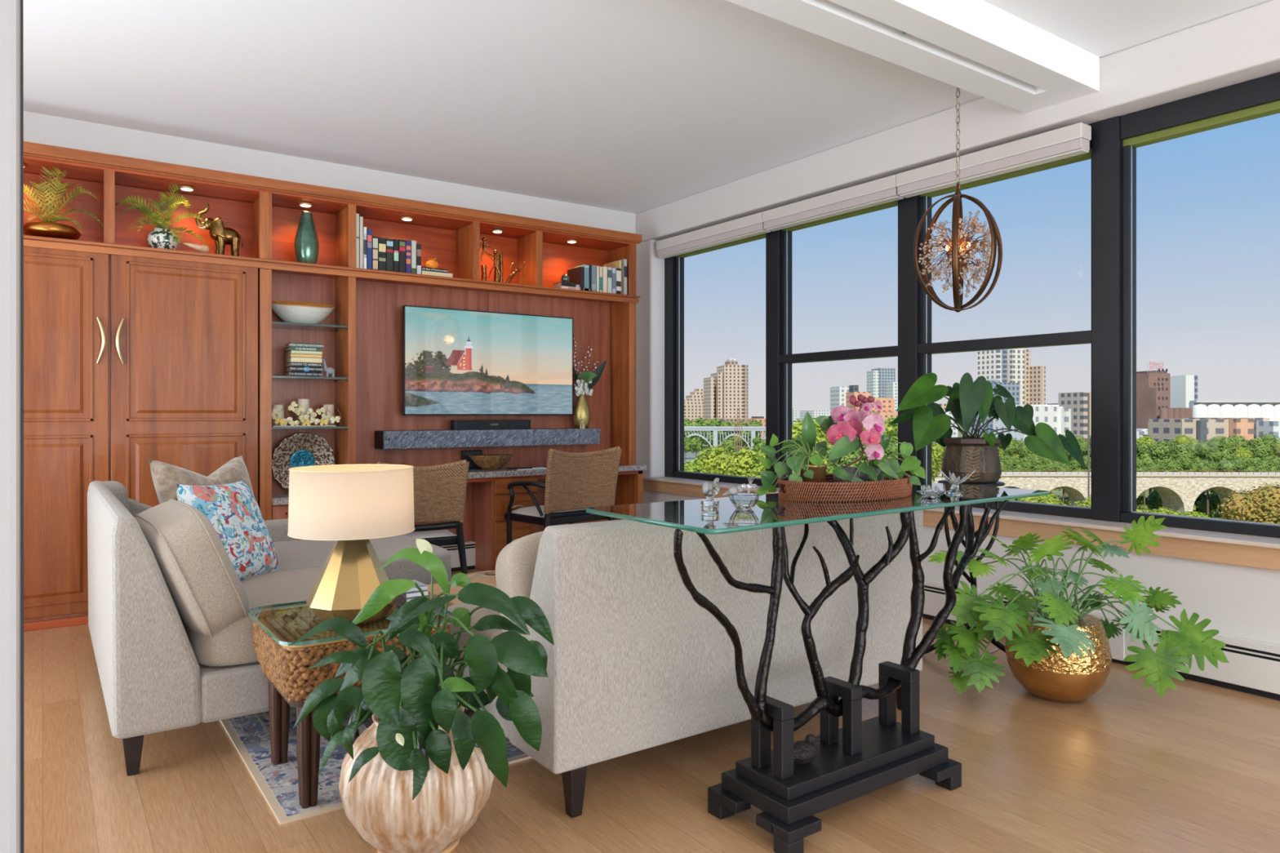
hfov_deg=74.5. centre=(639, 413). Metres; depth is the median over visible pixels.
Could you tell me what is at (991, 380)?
plant
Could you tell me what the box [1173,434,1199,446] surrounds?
tree
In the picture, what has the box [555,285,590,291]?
book
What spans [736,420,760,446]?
tree
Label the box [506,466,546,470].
notebook
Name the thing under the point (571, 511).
seat cushion
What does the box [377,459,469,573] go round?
desk chair
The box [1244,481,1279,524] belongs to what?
tree
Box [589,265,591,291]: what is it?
book
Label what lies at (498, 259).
bronze sculpture
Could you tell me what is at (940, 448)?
tree
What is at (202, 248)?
seashell
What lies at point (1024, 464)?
tree
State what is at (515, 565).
cushion
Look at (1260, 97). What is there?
window
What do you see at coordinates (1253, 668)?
baseboard
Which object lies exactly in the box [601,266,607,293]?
book
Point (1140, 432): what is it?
building
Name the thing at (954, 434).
apartment
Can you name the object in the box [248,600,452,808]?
side table
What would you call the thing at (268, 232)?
bookcase
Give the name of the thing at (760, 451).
tree
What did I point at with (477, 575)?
pouf
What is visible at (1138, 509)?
tree
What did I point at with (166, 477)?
velvet pillow
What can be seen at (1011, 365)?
tower
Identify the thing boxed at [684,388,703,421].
apartment block
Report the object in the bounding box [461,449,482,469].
block
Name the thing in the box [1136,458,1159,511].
tree
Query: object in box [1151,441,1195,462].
tree
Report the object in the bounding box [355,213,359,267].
book
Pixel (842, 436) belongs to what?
orchid
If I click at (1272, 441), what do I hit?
tree
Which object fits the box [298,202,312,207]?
puck light
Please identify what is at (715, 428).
bridge
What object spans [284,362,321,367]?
book
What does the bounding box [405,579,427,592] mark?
book
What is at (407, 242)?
book
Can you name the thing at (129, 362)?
tall cabinet
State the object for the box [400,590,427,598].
book
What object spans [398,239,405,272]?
book
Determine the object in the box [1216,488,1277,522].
tree
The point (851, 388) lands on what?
plant
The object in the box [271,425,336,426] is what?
tray
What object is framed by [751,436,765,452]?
tree
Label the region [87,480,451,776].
sofa
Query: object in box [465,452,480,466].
picture
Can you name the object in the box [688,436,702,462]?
tree
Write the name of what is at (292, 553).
seat cushion
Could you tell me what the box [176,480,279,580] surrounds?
floral pillow
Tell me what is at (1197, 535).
trim
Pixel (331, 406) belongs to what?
pillar candle
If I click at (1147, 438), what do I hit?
tree
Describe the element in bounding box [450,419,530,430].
soundbar
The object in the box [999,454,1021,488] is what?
tree
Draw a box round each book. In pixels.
[284,342,322,348]
[284,346,320,351]
[284,353,321,358]
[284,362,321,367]
[284,371,320,377]
[285,350,322,355]
[285,356,321,363]
[285,365,322,372]
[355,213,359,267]
[359,216,363,268]
[363,226,366,268]
[366,229,372,269]
[372,235,377,270]
[377,237,386,271]
[386,238,393,271]
[393,239,398,271]
[395,599,404,606]
[397,595,426,603]
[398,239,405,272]
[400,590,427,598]
[405,240,410,273]
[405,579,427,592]
[410,240,416,273]
[416,243,421,274]
[421,266,448,272]
[421,270,452,277]
[554,282,575,287]
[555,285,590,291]
[567,266,583,290]
[573,264,589,290]
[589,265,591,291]
[591,265,595,291]
[595,266,599,292]
[599,266,602,292]
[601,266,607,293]
[603,260,622,293]
[607,266,611,293]
[611,267,615,293]
[615,267,621,293]
[616,258,626,294]
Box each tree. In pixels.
[684,416,704,439]
[684,436,691,463]
[684,460,706,473]
[684,462,709,473]
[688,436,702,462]
[693,420,710,451]
[694,444,755,477]
[698,417,720,450]
[706,417,732,444]
[720,436,738,452]
[723,446,764,477]
[728,422,743,446]
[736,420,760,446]
[742,461,793,478]
[746,418,762,448]
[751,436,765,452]
[759,449,765,457]
[791,419,827,444]
[802,445,833,473]
[812,417,830,445]
[813,442,866,471]
[855,419,895,442]
[856,440,897,464]
[884,416,896,423]
[887,417,897,442]
[931,442,946,462]
[931,446,942,482]
[995,436,1022,488]
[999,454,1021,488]
[1012,444,1024,459]
[1014,440,1025,455]
[1015,457,1038,471]
[1017,496,1035,502]
[1018,444,1045,462]
[1026,492,1074,506]
[1027,456,1058,471]
[1049,492,1070,505]
[1051,457,1087,497]
[1053,462,1072,504]
[1062,434,1090,464]
[1068,455,1091,471]
[1071,493,1091,506]
[1073,499,1091,507]
[1086,435,1091,457]
[1136,435,1174,446]
[1136,439,1148,449]
[1136,440,1173,495]
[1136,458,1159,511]
[1136,465,1143,497]
[1136,495,1155,511]
[1136,504,1150,511]
[1143,506,1173,515]
[1146,490,1162,511]
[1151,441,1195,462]
[1151,458,1182,506]
[1165,508,1182,515]
[1168,438,1176,447]
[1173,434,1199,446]
[1173,457,1199,471]
[1177,510,1198,516]
[1187,441,1206,494]
[1190,511,1211,518]
[1192,502,1198,512]
[1194,491,1221,517]
[1195,458,1218,516]
[1196,435,1239,513]
[1201,438,1254,460]
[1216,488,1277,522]
[1217,458,1247,472]
[1228,435,1273,460]
[1230,455,1271,472]
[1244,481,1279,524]
[1248,434,1279,450]
[1260,455,1279,472]
[1270,442,1279,458]
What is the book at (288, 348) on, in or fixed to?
on the book at (300, 352)
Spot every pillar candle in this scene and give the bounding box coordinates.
[271,404,284,426]
[297,399,309,425]
[322,403,333,425]
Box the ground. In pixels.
[700,418,1220,519]
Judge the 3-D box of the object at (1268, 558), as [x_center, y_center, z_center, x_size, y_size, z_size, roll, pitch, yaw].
[2.523,0.618,3.850,0.030,0.095,8.560,0,0,-35]
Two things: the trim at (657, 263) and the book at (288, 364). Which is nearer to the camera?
the book at (288, 364)
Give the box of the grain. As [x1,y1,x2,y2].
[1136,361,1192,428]
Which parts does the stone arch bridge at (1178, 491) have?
railing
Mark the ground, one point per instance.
(1055, 491)
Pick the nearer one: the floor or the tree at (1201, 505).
the floor
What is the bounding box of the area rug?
[220,615,532,825]
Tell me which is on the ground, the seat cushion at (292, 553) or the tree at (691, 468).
the tree at (691, 468)
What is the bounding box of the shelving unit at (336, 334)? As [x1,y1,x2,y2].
[257,268,355,540]
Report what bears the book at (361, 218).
on the bookcase at (268, 232)
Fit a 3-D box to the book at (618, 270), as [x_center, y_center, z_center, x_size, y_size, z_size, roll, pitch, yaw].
[-0.222,-1.095,7.015,0.050,0.220,0.161,0,0,-35]
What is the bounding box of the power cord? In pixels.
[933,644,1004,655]
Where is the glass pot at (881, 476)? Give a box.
[858,468,884,481]
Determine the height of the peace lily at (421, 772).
0.859 m
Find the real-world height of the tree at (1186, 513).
15.352 m
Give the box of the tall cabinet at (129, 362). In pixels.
[23,246,257,631]
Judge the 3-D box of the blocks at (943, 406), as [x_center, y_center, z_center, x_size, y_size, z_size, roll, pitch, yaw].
[218.967,6.946,629.954,26.033,34.509,20.000,0,0,-6]
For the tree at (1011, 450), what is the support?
on the ground
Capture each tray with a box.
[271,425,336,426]
[777,473,912,502]
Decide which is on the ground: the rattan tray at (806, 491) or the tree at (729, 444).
the tree at (729, 444)
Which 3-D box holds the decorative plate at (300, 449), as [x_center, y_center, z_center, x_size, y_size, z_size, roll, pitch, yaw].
[-2.287,0.332,5.716,0.424,0.413,0.110,0,0,-35]
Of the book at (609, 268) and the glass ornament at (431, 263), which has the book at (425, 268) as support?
the glass ornament at (431, 263)
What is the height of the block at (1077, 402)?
34.651 m
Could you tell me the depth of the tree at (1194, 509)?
195.99 m
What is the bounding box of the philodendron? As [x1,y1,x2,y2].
[926,515,1229,702]
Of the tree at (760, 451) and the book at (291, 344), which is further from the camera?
the tree at (760, 451)
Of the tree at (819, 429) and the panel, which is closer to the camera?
the panel
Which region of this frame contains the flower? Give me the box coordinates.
[741,477,757,495]
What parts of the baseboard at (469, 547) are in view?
panel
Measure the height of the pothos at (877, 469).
0.171 m
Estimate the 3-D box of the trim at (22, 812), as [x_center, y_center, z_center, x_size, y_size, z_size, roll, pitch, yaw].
[-0.763,-0.290,1.034,0.012,2.980,0.030,0,0,-35]
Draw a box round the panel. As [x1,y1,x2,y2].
[355,280,635,542]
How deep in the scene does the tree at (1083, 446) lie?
203.54 m
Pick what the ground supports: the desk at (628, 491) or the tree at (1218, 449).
the tree at (1218, 449)
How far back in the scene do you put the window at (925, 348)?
4.80 m
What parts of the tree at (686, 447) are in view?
crown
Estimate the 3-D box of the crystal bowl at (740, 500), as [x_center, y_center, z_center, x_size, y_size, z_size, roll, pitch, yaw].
[0.302,0.233,2.462,0.097,0.093,0.088,0,0,-35]
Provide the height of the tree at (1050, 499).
15.780 m
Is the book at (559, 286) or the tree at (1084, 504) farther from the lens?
the tree at (1084, 504)
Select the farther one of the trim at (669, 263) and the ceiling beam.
the trim at (669, 263)
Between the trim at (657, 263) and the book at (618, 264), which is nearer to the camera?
the book at (618, 264)
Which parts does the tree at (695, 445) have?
crown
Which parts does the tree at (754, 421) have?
crown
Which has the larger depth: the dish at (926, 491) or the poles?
the poles
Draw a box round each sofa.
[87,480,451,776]
[444,510,923,817]
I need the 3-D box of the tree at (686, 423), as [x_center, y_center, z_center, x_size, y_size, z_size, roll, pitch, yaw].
[35.667,12.993,555.409,16.678,22.437,17.153,0,0,-35]
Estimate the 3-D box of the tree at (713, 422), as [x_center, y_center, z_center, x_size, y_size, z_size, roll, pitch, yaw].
[50.531,13.158,531.191,18.178,22.108,17.057,0,0,-35]
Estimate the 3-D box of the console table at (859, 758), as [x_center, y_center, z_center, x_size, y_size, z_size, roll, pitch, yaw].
[0.638,0.740,2.753,1.704,0.921,0.581,0,0,-38]
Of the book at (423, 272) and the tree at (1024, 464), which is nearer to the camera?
the book at (423, 272)
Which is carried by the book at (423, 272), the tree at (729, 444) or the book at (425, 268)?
the book at (425, 268)
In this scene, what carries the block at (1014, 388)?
on the ground
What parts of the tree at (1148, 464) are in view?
crown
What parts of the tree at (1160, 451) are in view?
crown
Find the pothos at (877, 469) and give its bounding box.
[832,441,925,485]
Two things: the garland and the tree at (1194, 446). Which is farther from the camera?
the tree at (1194, 446)
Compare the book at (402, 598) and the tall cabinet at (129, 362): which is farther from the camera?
the tall cabinet at (129, 362)
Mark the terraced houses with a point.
(758, 419)
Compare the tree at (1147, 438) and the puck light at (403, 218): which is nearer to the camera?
the puck light at (403, 218)
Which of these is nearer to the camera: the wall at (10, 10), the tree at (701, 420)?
the wall at (10, 10)
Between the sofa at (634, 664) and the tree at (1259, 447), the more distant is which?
the tree at (1259, 447)
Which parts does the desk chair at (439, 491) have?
rail, backrest, seat frame, leg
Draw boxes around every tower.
[703,358,747,423]
[866,368,897,412]
[976,347,1045,404]
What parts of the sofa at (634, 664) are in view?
leg, leg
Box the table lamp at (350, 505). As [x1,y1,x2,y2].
[287,463,414,624]
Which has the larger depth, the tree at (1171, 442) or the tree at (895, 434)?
the tree at (895, 434)
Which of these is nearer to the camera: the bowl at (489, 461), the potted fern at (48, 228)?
the potted fern at (48, 228)
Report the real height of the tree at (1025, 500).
14.748 m
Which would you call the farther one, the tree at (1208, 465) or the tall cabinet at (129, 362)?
the tree at (1208, 465)
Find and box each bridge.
[684,426,765,449]
[931,470,1279,519]
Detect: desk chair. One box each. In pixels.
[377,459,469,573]
[504,446,622,544]
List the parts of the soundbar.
plate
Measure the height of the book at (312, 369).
0.034 m
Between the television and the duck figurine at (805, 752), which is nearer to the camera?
the duck figurine at (805, 752)
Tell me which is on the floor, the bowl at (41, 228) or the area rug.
the area rug
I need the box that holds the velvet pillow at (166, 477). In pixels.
[147,455,253,503]
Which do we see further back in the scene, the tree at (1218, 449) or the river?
the river
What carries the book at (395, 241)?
on the bookcase at (268, 232)
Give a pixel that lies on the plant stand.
(970, 579)
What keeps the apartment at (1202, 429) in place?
on the ground
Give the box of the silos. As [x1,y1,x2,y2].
[1188,400,1279,421]
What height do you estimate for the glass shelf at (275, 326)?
0.012 m
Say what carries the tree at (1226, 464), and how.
on the ground
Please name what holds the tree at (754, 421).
on the ground
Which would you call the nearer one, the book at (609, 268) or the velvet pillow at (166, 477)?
the velvet pillow at (166, 477)
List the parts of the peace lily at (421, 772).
handle, handle, flower stem, handle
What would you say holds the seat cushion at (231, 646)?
on the sofa at (157, 674)
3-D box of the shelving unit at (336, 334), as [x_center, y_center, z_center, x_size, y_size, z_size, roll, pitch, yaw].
[-2.253,0.121,5.635,0.602,2.157,0.400,0,0,-35]
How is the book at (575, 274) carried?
in the bookcase at (268, 232)
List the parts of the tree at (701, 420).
crown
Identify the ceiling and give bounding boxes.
[22,0,1271,213]
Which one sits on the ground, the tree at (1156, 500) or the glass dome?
the tree at (1156, 500)
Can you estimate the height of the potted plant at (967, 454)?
0.528 m
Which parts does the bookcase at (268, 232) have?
crown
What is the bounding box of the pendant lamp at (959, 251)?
[913,87,1002,312]
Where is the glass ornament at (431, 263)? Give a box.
[425,257,438,268]
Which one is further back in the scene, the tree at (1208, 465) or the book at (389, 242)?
the tree at (1208, 465)
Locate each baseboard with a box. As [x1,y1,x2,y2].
[441,541,475,571]
[922,578,1279,700]
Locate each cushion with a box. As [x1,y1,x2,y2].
[134,498,248,637]
[181,567,322,666]
[272,534,451,584]
[403,529,456,538]
[444,602,507,672]
[495,531,543,638]
[511,505,586,517]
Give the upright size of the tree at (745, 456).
21.753 m
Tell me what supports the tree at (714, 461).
on the ground
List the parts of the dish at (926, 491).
dish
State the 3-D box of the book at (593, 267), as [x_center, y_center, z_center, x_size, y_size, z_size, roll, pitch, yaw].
[-0.419,-1.094,6.875,0.045,0.217,0.161,0,0,-35]
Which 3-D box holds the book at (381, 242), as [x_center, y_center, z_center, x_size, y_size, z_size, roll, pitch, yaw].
[-1.828,-1.100,5.882,0.051,0.230,0.171,0,0,-35]
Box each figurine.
[195,203,243,256]
[321,359,335,377]
[578,414,585,428]
[793,733,820,764]
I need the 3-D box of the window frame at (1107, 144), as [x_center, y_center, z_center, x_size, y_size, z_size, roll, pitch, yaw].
[2.442,-0.480,4.361,0.130,2.064,0.136,0,0,-35]
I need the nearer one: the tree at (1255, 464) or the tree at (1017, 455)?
the tree at (1255, 464)
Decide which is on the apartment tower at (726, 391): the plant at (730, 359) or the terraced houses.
the plant at (730, 359)
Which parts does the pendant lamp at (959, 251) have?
cord, chain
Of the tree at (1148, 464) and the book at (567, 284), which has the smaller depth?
the book at (567, 284)
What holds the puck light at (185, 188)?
attached to the bookcase at (268, 232)
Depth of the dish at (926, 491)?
2.79 m
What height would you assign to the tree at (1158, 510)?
15.526 m
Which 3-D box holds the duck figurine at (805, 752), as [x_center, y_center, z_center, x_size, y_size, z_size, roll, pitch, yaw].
[0.481,1.000,2.506,0.082,0.080,0.107,0,0,30]
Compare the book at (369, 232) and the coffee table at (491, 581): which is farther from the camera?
the book at (369, 232)
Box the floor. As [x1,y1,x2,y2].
[23,568,1279,852]
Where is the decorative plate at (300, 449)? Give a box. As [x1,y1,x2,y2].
[271,432,335,489]
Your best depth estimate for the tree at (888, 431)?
280.50 m
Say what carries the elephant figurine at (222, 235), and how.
on the bookcase at (268, 232)
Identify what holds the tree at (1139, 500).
on the ground
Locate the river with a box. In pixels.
[684,449,740,463]
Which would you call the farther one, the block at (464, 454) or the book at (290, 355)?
the block at (464, 454)
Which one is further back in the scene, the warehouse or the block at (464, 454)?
the warehouse
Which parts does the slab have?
glass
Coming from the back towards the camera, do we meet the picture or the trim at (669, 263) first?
the trim at (669, 263)
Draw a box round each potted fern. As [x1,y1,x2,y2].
[23,166,102,239]
[115,182,212,249]
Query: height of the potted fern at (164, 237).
0.408 m
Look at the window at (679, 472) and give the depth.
7.30 m
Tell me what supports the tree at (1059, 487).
on the ground
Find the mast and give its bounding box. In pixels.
[1087,393,1089,499]
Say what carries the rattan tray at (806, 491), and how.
on the console table at (859, 758)
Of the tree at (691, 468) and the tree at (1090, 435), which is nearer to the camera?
the tree at (691, 468)
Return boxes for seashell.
[183,242,209,253]
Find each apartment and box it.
[944,410,957,437]
[1147,417,1279,493]
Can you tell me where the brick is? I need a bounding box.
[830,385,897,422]
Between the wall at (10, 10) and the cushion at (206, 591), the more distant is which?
the cushion at (206, 591)
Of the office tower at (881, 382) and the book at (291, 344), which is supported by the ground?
the office tower at (881, 382)
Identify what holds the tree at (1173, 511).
on the ground
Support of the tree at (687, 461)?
on the ground
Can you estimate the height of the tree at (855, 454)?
20.875 m
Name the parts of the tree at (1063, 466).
crown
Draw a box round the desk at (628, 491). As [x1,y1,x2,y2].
[466,463,646,519]
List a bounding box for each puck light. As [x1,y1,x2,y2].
[179,185,194,191]
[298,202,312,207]
[400,216,413,221]
[492,228,502,233]
[566,239,577,243]
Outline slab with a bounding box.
[1170,375,1197,408]
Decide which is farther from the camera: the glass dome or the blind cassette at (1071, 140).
the glass dome
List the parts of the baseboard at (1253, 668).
panel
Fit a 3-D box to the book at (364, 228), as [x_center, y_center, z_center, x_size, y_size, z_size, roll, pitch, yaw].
[-1.924,-1.130,5.813,0.022,0.291,0.171,0,0,-35]
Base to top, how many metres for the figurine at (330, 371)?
0.125 m
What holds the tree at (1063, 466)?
on the ground
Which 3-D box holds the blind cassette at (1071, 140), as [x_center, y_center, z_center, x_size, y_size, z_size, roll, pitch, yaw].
[1.954,-1.417,4.774,0.107,0.137,1.142,0,0,-35]
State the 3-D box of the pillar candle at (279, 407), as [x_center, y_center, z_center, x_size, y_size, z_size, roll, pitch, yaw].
[-2.367,0.009,5.506,0.074,0.151,0.075,0,0,-35]
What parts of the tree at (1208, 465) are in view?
crown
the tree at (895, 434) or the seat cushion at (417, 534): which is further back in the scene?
the tree at (895, 434)
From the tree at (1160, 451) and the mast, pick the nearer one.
the mast
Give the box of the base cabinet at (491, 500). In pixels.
[472,477,537,571]
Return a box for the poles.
[734,408,742,452]
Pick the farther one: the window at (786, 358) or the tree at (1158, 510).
the tree at (1158, 510)
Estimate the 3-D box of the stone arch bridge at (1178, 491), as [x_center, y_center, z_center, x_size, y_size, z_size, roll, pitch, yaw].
[107.042,17.983,178.685,133.570,12.434,8.050,0,0,1]
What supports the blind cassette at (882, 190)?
attached to the window at (786, 358)
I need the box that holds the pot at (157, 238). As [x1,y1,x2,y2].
[146,227,179,249]
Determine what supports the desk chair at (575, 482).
on the floor
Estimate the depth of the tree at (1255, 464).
190.05 m
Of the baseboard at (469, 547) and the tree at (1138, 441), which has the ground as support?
the tree at (1138, 441)
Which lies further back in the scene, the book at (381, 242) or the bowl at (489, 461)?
the bowl at (489, 461)
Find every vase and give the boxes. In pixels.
[293,210,319,263]
[573,334,606,428]
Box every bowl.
[23,221,81,239]
[271,300,334,324]
[468,453,513,470]
[722,477,759,510]
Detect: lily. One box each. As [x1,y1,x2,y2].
[288,538,554,852]
[939,469,975,494]
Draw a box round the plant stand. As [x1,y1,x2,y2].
[924,480,1005,656]
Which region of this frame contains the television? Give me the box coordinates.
[402,305,573,415]
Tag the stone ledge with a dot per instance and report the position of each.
(385, 439)
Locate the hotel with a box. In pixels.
[993,404,1071,442]
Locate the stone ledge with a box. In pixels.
[374,428,600,448]
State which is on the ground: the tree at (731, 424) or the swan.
the tree at (731, 424)
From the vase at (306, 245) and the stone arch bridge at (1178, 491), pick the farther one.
the stone arch bridge at (1178, 491)
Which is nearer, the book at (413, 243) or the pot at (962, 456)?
the pot at (962, 456)
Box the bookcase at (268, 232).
[23,141,642,303]
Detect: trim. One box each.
[20,0,24,852]
[642,476,1279,549]
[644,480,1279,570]
[651,239,664,477]
[664,255,675,477]
[765,229,782,488]
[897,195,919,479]
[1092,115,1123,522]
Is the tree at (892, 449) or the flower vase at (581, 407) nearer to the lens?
the flower vase at (581, 407)
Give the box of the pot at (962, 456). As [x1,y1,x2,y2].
[941,437,1001,484]
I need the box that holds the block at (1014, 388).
[968,379,1020,436]
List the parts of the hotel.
cornice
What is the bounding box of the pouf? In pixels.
[440,570,495,619]
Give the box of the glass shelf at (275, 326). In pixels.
[271,323,347,331]
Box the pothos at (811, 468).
[755,433,839,496]
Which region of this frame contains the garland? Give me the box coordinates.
[271,401,341,426]
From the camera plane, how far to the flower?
2.46 m
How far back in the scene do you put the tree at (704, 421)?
532.94 m
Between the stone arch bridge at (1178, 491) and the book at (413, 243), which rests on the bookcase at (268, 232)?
the book at (413, 243)
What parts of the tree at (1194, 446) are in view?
crown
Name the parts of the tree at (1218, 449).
crown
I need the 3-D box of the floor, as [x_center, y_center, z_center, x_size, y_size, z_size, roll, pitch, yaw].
[0.578,1.250,0.551,7.580,0.100,12.230,0,0,-35]
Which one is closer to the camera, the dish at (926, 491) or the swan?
the swan
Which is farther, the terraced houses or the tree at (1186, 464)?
the terraced houses
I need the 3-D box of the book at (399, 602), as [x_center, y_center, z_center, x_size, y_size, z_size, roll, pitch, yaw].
[-0.776,0.641,2.861,0.075,0.016,0.120,0,0,-35]
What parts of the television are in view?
casing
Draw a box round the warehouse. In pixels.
[791,408,830,425]
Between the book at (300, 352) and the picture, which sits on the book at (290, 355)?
the book at (300, 352)
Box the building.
[1136,428,1147,439]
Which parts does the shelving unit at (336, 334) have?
panel, drawer, panel moulding, panel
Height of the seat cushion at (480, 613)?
0.180 m
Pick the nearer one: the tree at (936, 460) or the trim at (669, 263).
the trim at (669, 263)
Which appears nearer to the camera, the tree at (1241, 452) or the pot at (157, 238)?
the pot at (157, 238)
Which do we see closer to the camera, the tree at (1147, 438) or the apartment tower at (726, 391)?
the tree at (1147, 438)
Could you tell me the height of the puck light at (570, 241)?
0.018 m
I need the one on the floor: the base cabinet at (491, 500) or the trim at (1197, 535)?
the base cabinet at (491, 500)
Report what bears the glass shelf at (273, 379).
attached to the shelving unit at (336, 334)
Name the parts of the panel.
panel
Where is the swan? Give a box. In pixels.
[701,477,720,511]
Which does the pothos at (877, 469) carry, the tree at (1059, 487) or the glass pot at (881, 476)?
the glass pot at (881, 476)
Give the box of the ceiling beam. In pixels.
[726,0,1099,113]
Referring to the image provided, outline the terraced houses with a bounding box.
[746,416,765,439]
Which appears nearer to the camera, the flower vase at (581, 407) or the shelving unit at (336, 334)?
the shelving unit at (336, 334)
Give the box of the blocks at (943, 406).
[938,404,951,414]
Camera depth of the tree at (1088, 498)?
91.04 m
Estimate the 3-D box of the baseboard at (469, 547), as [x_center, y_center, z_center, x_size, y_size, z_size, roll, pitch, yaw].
[-1.233,1.093,6.577,2.400,0.215,0.104,0,0,-35]
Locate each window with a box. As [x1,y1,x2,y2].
[672,233,765,486]
[778,200,897,477]
[916,124,1092,519]
[1120,71,1279,537]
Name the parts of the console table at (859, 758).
glass, driftwood rail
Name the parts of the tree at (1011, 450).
crown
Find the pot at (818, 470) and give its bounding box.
[800,463,826,482]
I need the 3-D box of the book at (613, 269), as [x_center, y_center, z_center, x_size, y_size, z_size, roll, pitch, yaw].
[-0.260,-1.093,6.988,0.036,0.216,0.161,0,0,-35]
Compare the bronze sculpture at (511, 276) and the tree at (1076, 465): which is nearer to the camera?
the bronze sculpture at (511, 276)
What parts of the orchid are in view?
flower stem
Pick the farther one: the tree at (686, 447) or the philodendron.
the tree at (686, 447)
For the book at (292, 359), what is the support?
on the book at (288, 364)
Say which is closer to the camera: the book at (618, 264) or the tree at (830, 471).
the book at (618, 264)
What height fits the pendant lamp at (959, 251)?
1.253 m
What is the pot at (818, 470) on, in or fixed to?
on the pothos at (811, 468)
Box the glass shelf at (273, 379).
[271,377,342,381]
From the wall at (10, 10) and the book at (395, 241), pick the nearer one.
the wall at (10, 10)
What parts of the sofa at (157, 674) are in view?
leg, backrest, armrest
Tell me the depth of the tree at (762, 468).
51.21 m
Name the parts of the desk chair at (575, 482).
leg, armrest, leg, seat frame, rail, backrest, leg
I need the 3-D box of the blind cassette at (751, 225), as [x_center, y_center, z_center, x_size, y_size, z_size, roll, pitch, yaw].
[0.557,-1.417,6.744,0.107,0.137,1.314,0,0,-35]
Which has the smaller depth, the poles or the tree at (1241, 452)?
the poles
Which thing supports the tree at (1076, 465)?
on the ground
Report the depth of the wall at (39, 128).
5.84 m
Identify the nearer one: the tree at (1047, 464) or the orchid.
the orchid
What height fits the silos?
30.217 m
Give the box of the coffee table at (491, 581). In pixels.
[426,576,497,614]
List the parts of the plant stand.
leg, post, leg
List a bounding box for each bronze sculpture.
[480,237,502,282]
[506,261,526,284]
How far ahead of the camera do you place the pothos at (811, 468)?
2.79 m
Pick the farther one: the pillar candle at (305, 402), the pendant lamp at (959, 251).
the pillar candle at (305, 402)
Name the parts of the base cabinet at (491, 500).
drawer, drawer, drawer, panel moulding, panel moulding, cup pull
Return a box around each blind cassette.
[655,211,770,257]
[762,174,903,231]
[895,122,1091,197]
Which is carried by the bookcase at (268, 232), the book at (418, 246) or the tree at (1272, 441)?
the book at (418, 246)
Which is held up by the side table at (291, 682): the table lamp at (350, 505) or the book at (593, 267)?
the table lamp at (350, 505)
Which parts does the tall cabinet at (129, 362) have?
panel moulding, panel moulding, door, handle, handle, door, panel moulding, panel moulding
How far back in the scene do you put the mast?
149.86 m
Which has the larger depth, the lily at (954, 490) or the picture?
the picture
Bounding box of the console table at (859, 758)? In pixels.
[586,482,1048,852]
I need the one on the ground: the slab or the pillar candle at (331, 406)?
the slab
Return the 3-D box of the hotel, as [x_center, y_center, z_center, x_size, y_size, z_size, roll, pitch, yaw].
[157.121,10.266,338.373,18.237,27.869,23.000,0,0,-11]
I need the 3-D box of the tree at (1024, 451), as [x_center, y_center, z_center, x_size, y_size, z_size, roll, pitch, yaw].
[98.115,15.063,206.910,9.059,18.286,7.643,0,0,-35]
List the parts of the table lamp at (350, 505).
shade trim, lamp shade, shade trim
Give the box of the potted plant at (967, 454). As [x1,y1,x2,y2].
[888,372,1085,484]
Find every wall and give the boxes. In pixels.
[0,0,20,852]
[23,111,635,448]
[635,0,1279,644]
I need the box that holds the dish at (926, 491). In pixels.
[916,484,944,497]
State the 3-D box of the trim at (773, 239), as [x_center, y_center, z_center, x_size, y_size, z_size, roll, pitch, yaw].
[1.040,-0.480,6.337,0.130,2.064,0.134,0,0,-35]
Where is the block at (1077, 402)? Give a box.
[1058,391,1091,443]
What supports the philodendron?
on the floor
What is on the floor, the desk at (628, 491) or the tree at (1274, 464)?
the desk at (628, 491)
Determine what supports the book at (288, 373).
on the shelving unit at (336, 334)
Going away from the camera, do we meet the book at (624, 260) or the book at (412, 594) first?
the book at (412, 594)
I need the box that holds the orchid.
[801,394,889,482]
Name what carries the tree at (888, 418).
on the ground
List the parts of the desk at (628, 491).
panel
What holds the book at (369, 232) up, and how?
on the bookcase at (268, 232)
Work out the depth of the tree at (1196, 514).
76.32 m
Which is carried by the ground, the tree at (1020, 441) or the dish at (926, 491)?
the tree at (1020, 441)
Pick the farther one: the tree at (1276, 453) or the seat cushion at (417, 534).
the tree at (1276, 453)
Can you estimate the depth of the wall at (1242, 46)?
4.36 m
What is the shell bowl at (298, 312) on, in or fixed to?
on the shelving unit at (336, 334)
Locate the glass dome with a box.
[560,274,569,282]

